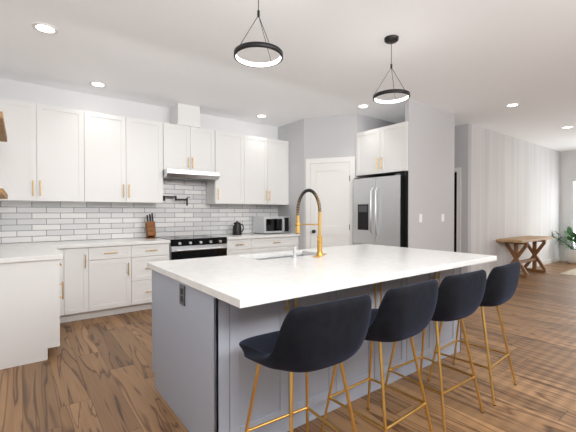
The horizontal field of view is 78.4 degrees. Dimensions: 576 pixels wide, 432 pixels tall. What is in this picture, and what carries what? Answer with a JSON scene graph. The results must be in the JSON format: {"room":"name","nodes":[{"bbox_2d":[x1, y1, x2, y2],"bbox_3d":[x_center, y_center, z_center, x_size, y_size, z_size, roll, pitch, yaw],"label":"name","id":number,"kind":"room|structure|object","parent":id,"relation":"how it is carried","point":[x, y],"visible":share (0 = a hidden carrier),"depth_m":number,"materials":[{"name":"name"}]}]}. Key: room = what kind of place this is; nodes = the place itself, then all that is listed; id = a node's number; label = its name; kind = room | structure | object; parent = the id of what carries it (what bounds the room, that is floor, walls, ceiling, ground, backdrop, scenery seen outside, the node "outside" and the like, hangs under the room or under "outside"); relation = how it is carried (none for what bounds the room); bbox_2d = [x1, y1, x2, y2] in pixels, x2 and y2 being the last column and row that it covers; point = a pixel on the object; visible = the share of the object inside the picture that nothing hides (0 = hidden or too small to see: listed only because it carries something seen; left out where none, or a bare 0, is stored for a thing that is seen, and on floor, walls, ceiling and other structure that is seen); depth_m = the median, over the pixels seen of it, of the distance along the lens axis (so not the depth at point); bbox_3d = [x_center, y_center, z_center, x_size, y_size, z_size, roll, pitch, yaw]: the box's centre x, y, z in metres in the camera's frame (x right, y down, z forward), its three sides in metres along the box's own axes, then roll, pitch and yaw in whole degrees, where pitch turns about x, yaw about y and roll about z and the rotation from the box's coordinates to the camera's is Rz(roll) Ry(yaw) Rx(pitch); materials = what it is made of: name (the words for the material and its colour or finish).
{"room":"kitchen","nodes":[
{"label":"kitchen","id":0,"kind":"room"},
{"bbox_2d":[0,78,277,243],"bbox_3d":[-0.903,-0.221,6.223,7.070,2.900,0.120,0,1,-37],"label":"wall","id":1,"kind":"structure","parent":0,"point":[28,92],"depth_m":4.93,"materials":[{"name":"paint"}]},
{"bbox_2d":[0,98,91,201],"bbox_3d":[-3.046,-0.754,4.294,1.069,1.150,0.339,0,1,-37],"label":"upper cabinet","id":2,"kind":"object","parent":1,"relation":"attached to","point":[49,153],"depth_m":4.21,"materials":[{"name":"white wood"}]},
{"bbox_2d":[92,112,167,202],"bbox_3d":[-2.274,-0.760,4.878,1.108,1.150,0.339,0,1,-37],"label":"upper cabinet","id":3,"kind":"object","parent":1,"relation":"attached to","point":[130,155],"depth_m":4.75,"materials":[{"name":"white wood"}]},
{"bbox_2d":[170,103,199,125],"bbox_3d":[-1.575,-1.499,5.398,0.340,0.317,0.339,0,1,-37],"label":"cover","id":4,"kind":"object","parent":1,"relation":"attached to","point":[180,112],"depth_m":5.27,"materials":[{"name":"white metal"}]},
{"bbox_2d":[168,118,215,171],"bbox_3d":[-1.563,-1.019,5.413,0.800,0.705,0.339,0,1,-37],"label":"upper cabinet","id":5,"kind":"object","parent":1,"relation":"attached to","point":[192,147],"depth_m":5.29,"materials":[{"name":"white wood"}]},
{"bbox_2d":[163,169,219,181],"bbox_3d":[-1.512,-0.607,5.350,0.794,0.111,0.508,0,1,-37],"label":"range hood","id":6,"kind":"object","parent":5,"relation":"attached to","point":[184,175],"visible":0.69,"depth_m":5.17,"materials":[{"name":"silver metal"}]},
{"bbox_2d":[206,130,247,204],"bbox_3d":[-1.036,-0.771,5.815,0.648,1.150,0.339,0,1,-37],"label":"upper cabinet","id":7,"kind":"object","parent":1,"relation":"attached to","point":[231,187],"depth_m":5.70,"materials":[{"name":"white wood"}]},
{"bbox_2d":[248,135,288,204],"bbox_3d":[-0.480,-0.776,6.235,0.987,1.150,0.339,0,1,-37],"label":"upper cabinet","id":8,"kind":"object","parent":1,"relation":"attached to","point":[268,159],"depth_m":6.13,"materials":[{"name":"white wood"}]},
{"bbox_2d":[0,261,575,431],"bbox_3d":[3.615,1.290,4.410,12.070,0.080,10.890,0,1,-37],"label":"floor","id":9,"kind":"structure","parent":0,"point":[96,374],"depth_m":2.68,"materials":[{"name":"brown wood"}]},
{"bbox_2d":[0,259,59,369],"bbox_3d":[-2.459,0.824,3.172,0.647,0.880,0.529,0,1,-37],"label":"base cabinet","id":10,"kind":"object","parent":9,"relation":"on","point":[41,301],"depth_m":3.02,"materials":[{"name":"white wood"}]},
{"bbox_2d":[0,245,62,262],"bbox_3d":[-2.583,0.362,3.367,0.690,0.040,1.050,0,1,-37],"label":"countertop","id":11,"kind":"structure","parent":10,"relation":"on","point":[23,252],"depth_m":3.23,"materials":[{"name":"white stone"}]},
{"bbox_2d":[72,247,95,320],"bbox_3d":[-2.652,0.810,4.422,0.308,0.880,0.639,0,1,-37],"label":"base cabinet","id":12,"kind":"object","parent":9,"relation":"on","point":[83,259],"depth_m":4.20,"materials":[{"name":"white wood"}]},
{"bbox_2d":[96,245,131,316],"bbox_3d":[-2.407,0.808,4.607,0.532,0.880,0.639,0,1,-37],"label":"base cabinet","id":13,"kind":"object","parent":9,"relation":"on","point":[113,263],"depth_m":4.40,"materials":[{"name":"white wood"}]},
{"bbox_2d":[132,243,168,311],"bbox_3d":[-2.022,0.805,4.898,0.552,0.880,0.639,0,1,-37],"label":"base cabinet","id":14,"kind":"object","parent":9,"relation":"on","point":[142,254],"depth_m":4.62,"materials":[{"name":"white wood"}]},
{"bbox_2d":[0,237,169,248],"bbox_3d":[-2.586,0.350,4.449,1.989,0.040,0.667,0,1,-37],"label":"countertop","id":15,"kind":"structure","parent":14,"relation":"on","point":[128,241],"depth_m":4.40,"materials":[{"name":"white stone"}]},
{"bbox_2d":[145,213,155,238],"bbox_3d":[-1.985,0.139,5.096,0.120,0.364,0.200,0,1,-37],"label":"knife block","id":16,"kind":"object","parent":15,"relation":"on","point":[150,228],"visible":1,"depth_m":5.07,"materials":[{"name":"brown wood"}]},
{"bbox_2d":[157,235,226,259],"bbox_3d":[-1.434,0.777,5.287,0.842,0.927,0.726,0,1,-37],"label":"range","id":17,"kind":"object","parent":9,"relation":"on","point":[191,246],"visible":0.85,"depth_m":5.03,"materials":[{"name":"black metal"}]},
{"bbox_2d":[226,239,251,255],"bbox_3d":[-0.947,0.795,5.711,0.432,0.880,0.639,0,1,-37],"label":"base cabinet","id":18,"kind":"object","parent":9,"relation":"on","point":[238,246],"depth_m":5.46,"materials":[{"name":"white wood"}]},
{"bbox_2d":[252,236,298,252],"bbox_3d":[-0.385,0.791,6.136,0.977,0.880,0.639,0,1,-37],"label":"base cabinet","id":19,"kind":"object","parent":9,"relation":"on","point":[259,245],"depth_m":5.85,"materials":[{"name":"white wood"}]},
{"bbox_2d":[214,233,299,239],"bbox_3d":[-0.550,0.332,5.991,1.409,0.040,0.664,0,1,-37],"label":"countertop","id":20,"kind":"structure","parent":19,"relation":"on","point":[247,235],"depth_m":5.75,"materials":[{"name":"white stone"}]},
{"bbox_2d":[231,221,243,234],"bbox_3d":[-0.839,0.196,5.888,0.236,0.232,0.160,0,1,-37],"label":"kettle","id":21,"kind":"object","parent":20,"relation":"on","point":[237,229],"visible":1,"depth_m":5.82,"materials":[{"name":"black metal"}]},
{"bbox_2d":[252,216,288,233],"bbox_3d":[-0.293,0.158,6.308,0.540,0.300,0.429,0,1,-37],"label":"microwave","id":22,"kind":"object","parent":20,"relation":"on","point":[270,224],"visible":1,"depth_m":6.17,"materials":[{"name":"silver metal"}]},
{"bbox_2d":[149,252,460,431],"bbox_3d":[0.288,0.826,2.982,2.481,0.880,1.187,0,1,-37],"label":"kitchen island","id":23,"kind":"object","parent":9,"relation":"on","point":[204,368],"depth_m":2.10,"materials":[{"name":"grey wood"}]},
{"bbox_2d":[179,284,184,305],"bbox_3d":[-0.644,0.481,2.145,0.008,0.120,0.080,0,1,-37],"label":"outlet","id":24,"kind":"object","parent":23,"relation":"attached to","point":[181,294],"visible":0.95,"depth_m":2.14,"materials":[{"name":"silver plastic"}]},
{"bbox_2d":[147,256,358,307],"bbox_3d":[-0.343,0.374,2.328,0.744,0.040,1.430,0,1,-37],"label":"island countertop","id":25,"kind":"structure","parent":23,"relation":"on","point":[239,281],"depth_m":2.02,"materials":[{"name":"white stone"}]},
{"bbox_2d":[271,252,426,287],"bbox_3d":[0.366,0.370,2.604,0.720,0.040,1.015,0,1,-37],"label":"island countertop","id":26,"kind":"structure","parent":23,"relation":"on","point":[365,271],"depth_m":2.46,"materials":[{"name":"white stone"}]},
{"bbox_2d":[286,246,296,257],"bbox_3d":[0.034,0.298,2.931,0.067,0.095,0.083,0,1,-37],"label":"soap dispenser","id":27,"kind":"object","parent":26,"relation":"on","point":[294,251],"visible":1,"depth_m":2.91,"materials":[{"name":"silver metal"}]},
{"bbox_2d":[295,189,325,256],"bbox_3d":[0.246,0.051,3.105,0.262,0.586,0.288,0,1,-37],"label":"faucet","id":28,"kind":"object","parent":26,"relation":"on","point":[320,253],"visible":1,"depth_m":3.07,"materials":[{"name":"gold metal"}]},
{"bbox_2d":[299,244,496,271],"bbox_3d":[0.955,0.362,3.309,1.070,0.040,1.430,0,1,-37],"label":"island countertop","id":29,"kind":"structure","parent":23,"relation":"on","point":[433,260],"depth_m":3.08,"materials":[{"name":"white stone"}]},
{"bbox_2d":[251,252,310,259],"bbox_3d":[-0.042,0.483,3.145,0.744,0.222,0.364,0,1,-37],"label":"sink","id":30,"kind":"object","parent":29,"relation":"in","point":[284,253],"depth_m":3.29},
{"bbox_2d":[239,294,371,431],"bbox_3d":[0.065,0.815,1.657,0.521,0.937,0.532,0,1,-37],"label":"stool","id":31,"kind":"object","parent":9,"relation":"on","point":[311,338],"visible":1,"depth_m":1.44,"materials":[{"name":"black fabric"}]},
{"bbox_2d":[321,279,437,431],"bbox_3d":[0.518,0.811,1.998,0.520,0.937,0.527,0,1,-37],"label":"stool","id":32,"kind":"object","parent":9,"relation":"on","point":[402,313],"visible":0.77,"depth_m":1.78,"materials":[{"name":"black fabric"}]},
{"bbox_2d":[353,171,407,247],"bbox_3d":[1.683,0.298,5.578,0.991,1.878,0.955,0,1,-37],"label":"fridge","id":33,"kind":"object","parent":9,"relation":"on","point":[380,210],"visible":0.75,"depth_m":5.24,"materials":[{"name":"silver metal"}]},
{"bbox_2d":[381,270,486,431],"bbox_3d":[0.960,0.807,2.332,0.520,0.937,0.527,0,1,-37],"label":"stool","id":34,"kind":"object","parent":9,"relation":"on","point":[460,296],"visible":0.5,"depth_m":2.11,"materials":[{"name":"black fabric"}]},
{"bbox_2d":[428,261,519,405],"bbox_3d":[1.413,0.803,2.676,0.523,0.937,0.538,0,1,-37],"label":"stool","id":35,"kind":"object","parent":9,"relation":"on","point":[501,284],"visible":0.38,"depth_m":2.44,"materials":[{"name":"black fabric"}]},
{"bbox_2d":[497,236,552,277],"bbox_3d":[4.991,0.836,7.402,1.720,0.760,0.450,0,1,-37],"label":"console table","id":36,"kind":"object","parent":9,"relation":"on","point":[516,254],"visible":0.9,"depth_m":7.24,"materials":[{"name":"brown wood"}]},
{"bbox_2d":[552,226,575,263],"bbox_3d":[7.249,0.724,8.717,0.770,0.954,1.054,0,1,-37],"label":"plant","id":37,"kind":"object","parent":9,"relation":"on","point":[570,254],"visible":1,"depth_m":8.92,"materials":[{"name":"green plant"}]},
{"bbox_2d":[559,268,575,275],"bbox_3d":[7.246,1.211,7.218,2.450,0.014,2.150,0,1,-37],"label":"rug","id":38,"kind":"object","parent":9,"relation":"on","point":[572,272],"visible":0.96,"depth_m":7.41,"materials":[{"name":"beige fabric"}]},
{"bbox_2d":[0,0,575,151],"bbox_3d":[3.615,-1.700,4.377,12.070,0.100,10.890,0,1,-37],"label":"ceiling","id":39,"kind":"structure","parent":0,"point":[481,63],"depth_m":3.63,"materials":[{"name":"paint"}]},
{"bbox_2d":[32,23,57,33],"bbox_3d":[-2.112,-1.630,3.073,0.189,0.008,0.189,0,1,29],"label":"recessed light","id":40,"kind":"object","parent":39,"relation":"in","point":[45,28],"depth_m":3.07,"materials":[{"name":"white plastic"}]},
{"bbox_2d":[89,81,106,86],"bbox_3d":[-2.376,-1.645,4.416,0.189,0.008,0.189,0,1,14],"label":"recessed light","id":41,"kind":"object","parent":39,"relation":"in","point":[97,84],"depth_m":4.41,"materials":[{"name":"white plastic"}]},
{"bbox_2d":[234,0,282,67],"bbox_3d":[-0.199,-1.347,2.380,0.330,0.558,0.330,0,1,-37],"label":"pendant light","id":42,"kind":"object","parent":39,"relation":"hanging from","point":[265,44],"visible":1,"depth_m":2.37,"materials":[{"name":"black metal"}]},
{"bbox_2d":[256,114,266,117],"bbox_3d":[-0.438,-1.662,5.882,0.189,0.008,0.189,-1,1,-43],"label":"recessed light","id":43,"kind":"object","parent":39,"relation":"in","point":[259,116],"depth_m":5.89,"materials":[{"name":"white plastic"}]},
{"bbox_2d":[357,104,369,107],"bbox_3d":[1.134,-1.656,5.328,0.189,0.008,0.189,0,1,29],"label":"recessed light","id":44,"kind":"object","parent":39,"relation":"in","point":[362,105],"depth_m":5.33,"materials":[{"name":"white plastic"}]},
{"bbox_2d":[373,35,409,103],"bbox_3d":[0.951,-1.359,3.249,0.330,0.552,0.330,0,1,-37],"label":"pendant light","id":45,"kind":"object","parent":39,"relation":"hanging from","point":[391,39],"visible":1,"depth_m":3.23,"materials":[{"name":"black metal"}]},
{"bbox_2d":[505,103,519,106],"bbox_3d":[3.355,-1.655,5.277,0.189,0.008,0.189,0,1,14],"label":"recessed light","id":46,"kind":"object","parent":39,"relation":"in","point":[513,104],"depth_m":5.28,"materials":[{"name":"white plastic"}]},
{"bbox_2d":[278,114,396,249],"bbox_3d":[0.916,-0.224,6.561,1.620,2.900,1.534,0,1,-37],"label":"wall","id":47,"kind":"structure","parent":0,"point":[322,137],"depth_m":6.03,"materials":[{"name":"grey paint"}]},
{"bbox_2d":[306,156,354,248],"bbox_3d":[0.698,0.131,5.903,0.463,2.205,0.718,0,1,-37],"label":"pantry door","id":48,"kind":"structure","parent":47,"relation":"in","point":[329,181],"depth_m":5.89,"materials":[{"name":"white wood"}]},
{"bbox_2d":[356,121,407,176],"bbox_3d":[1.640,-0.995,5.535,0.694,0.695,0.956,0,1,-37],"label":"upper cabinet","id":49,"kind":"object","parent":47,"relation":"attached to","point":[381,151],"visible":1,"depth_m":5.31,"materials":[{"name":"white wood"}]},
{"bbox_2d":[405,98,454,251],"bbox_3d":[2.184,-0.211,5.386,1.255,2.900,0.060,0,1,-37],"label":"wall","id":50,"kind":"structure","parent":0,"point":[431,139],"depth_m":5.32,"materials":[{"name":"grey paint"}]},
{"bbox_2d":[419,214,443,221],"bbox_3d":[2.183,0.029,5.345,0.684,0.120,0.008,0,1,-37],"label":"switch plates","id":51,"kind":"object","parent":50,"relation":"attached to","point":[420,217],"visible":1,"depth_m":5.34,"materials":[{"name":"plastic"}]},
{"bbox_2d":[454,123,471,273],"bbox_3d":[2.852,-0.235,7.533,0.740,2.900,2.319,0,1,-37],"label":"wall","id":52,"kind":"structure","parent":0,"point":[463,148],"depth_m":6.44,"materials":[{"name":"grey paint"}]},
{"bbox_2d":[454,167,460,251],"bbox_3d":[2.882,0.162,6.871,0.016,2.120,0.960,0,1,-37],"label":"door frame","id":53,"kind":"structure","parent":52,"relation":"attached to","point":[458,240],"depth_m":6.50,"materials":[{"name":"white wood"}]},
{"bbox_2d":[471,125,559,273],"bbox_3d":[5.262,-0.240,7.977,4.880,2.900,0.120,0,1,-37],"label":"wall","id":54,"kind":"structure","parent":0,"point":[515,187],"depth_m":7.49,"materials":[{"name":"paint"}]},
{"bbox_2d":[487,257,560,276],"bbox_3d":[5.302,1.160,7.939,4.880,0.100,0.014,0,1,-37],"label":"baseboard","id":55,"kind":"structure","parent":54,"relation":"attached to","point":[544,262],"depth_m":8.83,"materials":[{"name":"white wood"}]},
{"bbox_2d":[560,150,575,256],"bbox_3d":[9.406,-0.225,6.642,0.120,2.900,7.250,0,1,-37],"label":"wall","id":56,"kind":"structure","parent":0,"point":[567,166],"depth_m":9.30,"materials":[{"name":"paint"}]},
{"bbox_2d":[570,179,575,248],"bbox_3d":[8.071,0.095,8.368,0.092,2.080,2.210,0,1,-37],"label":"window","id":57,"kind":"structure","parent":56,"relation":"in","point":[572,218],"depth_m":9.20,"materials":[{"name":"white glass"}]},
{"bbox_3d":[-0.752,-0.153,0.263,0.120,2.900,9.570,0,1,-37],"label":"wall","id":58,"kind":"structure","parent":0,"visible":0},
{"bbox_2d":[0,111,7,198],"bbox_3d":[-2.698,-0.496,3.157,0.268,0.650,1.200,0,1,-37],"label":"shelf","id":59,"kind":"object","parent":58,"relation":"attached to","point":[3,138],"visible":1,"depth_m":3.15,"materials":[{"name":"brown wood"}]},
{"bbox_2d":[0,179,277,243],"bbox_3d":[-1.889,-0.123,5.398,4.258,0.877,0.008,0,1,-37],"label":"tile backsplash","id":60,"kind":"structure","parent":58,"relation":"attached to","point":[22,221],"depth_m":5.07,"materials":[{"name":"white tile"}]},
{"bbox_2d":[163,196,189,205],"bbox_3d":[-1.728,-0.234,5.416,0.409,0.145,0.154,0,1,-37],"label":"pot filler","id":61,"kind":"object","parent":60,"relation":"attached to","point":[176,199],"visible":0.79,"depth_m":5.40,"materials":[{"name":"black metal"}]}
]}

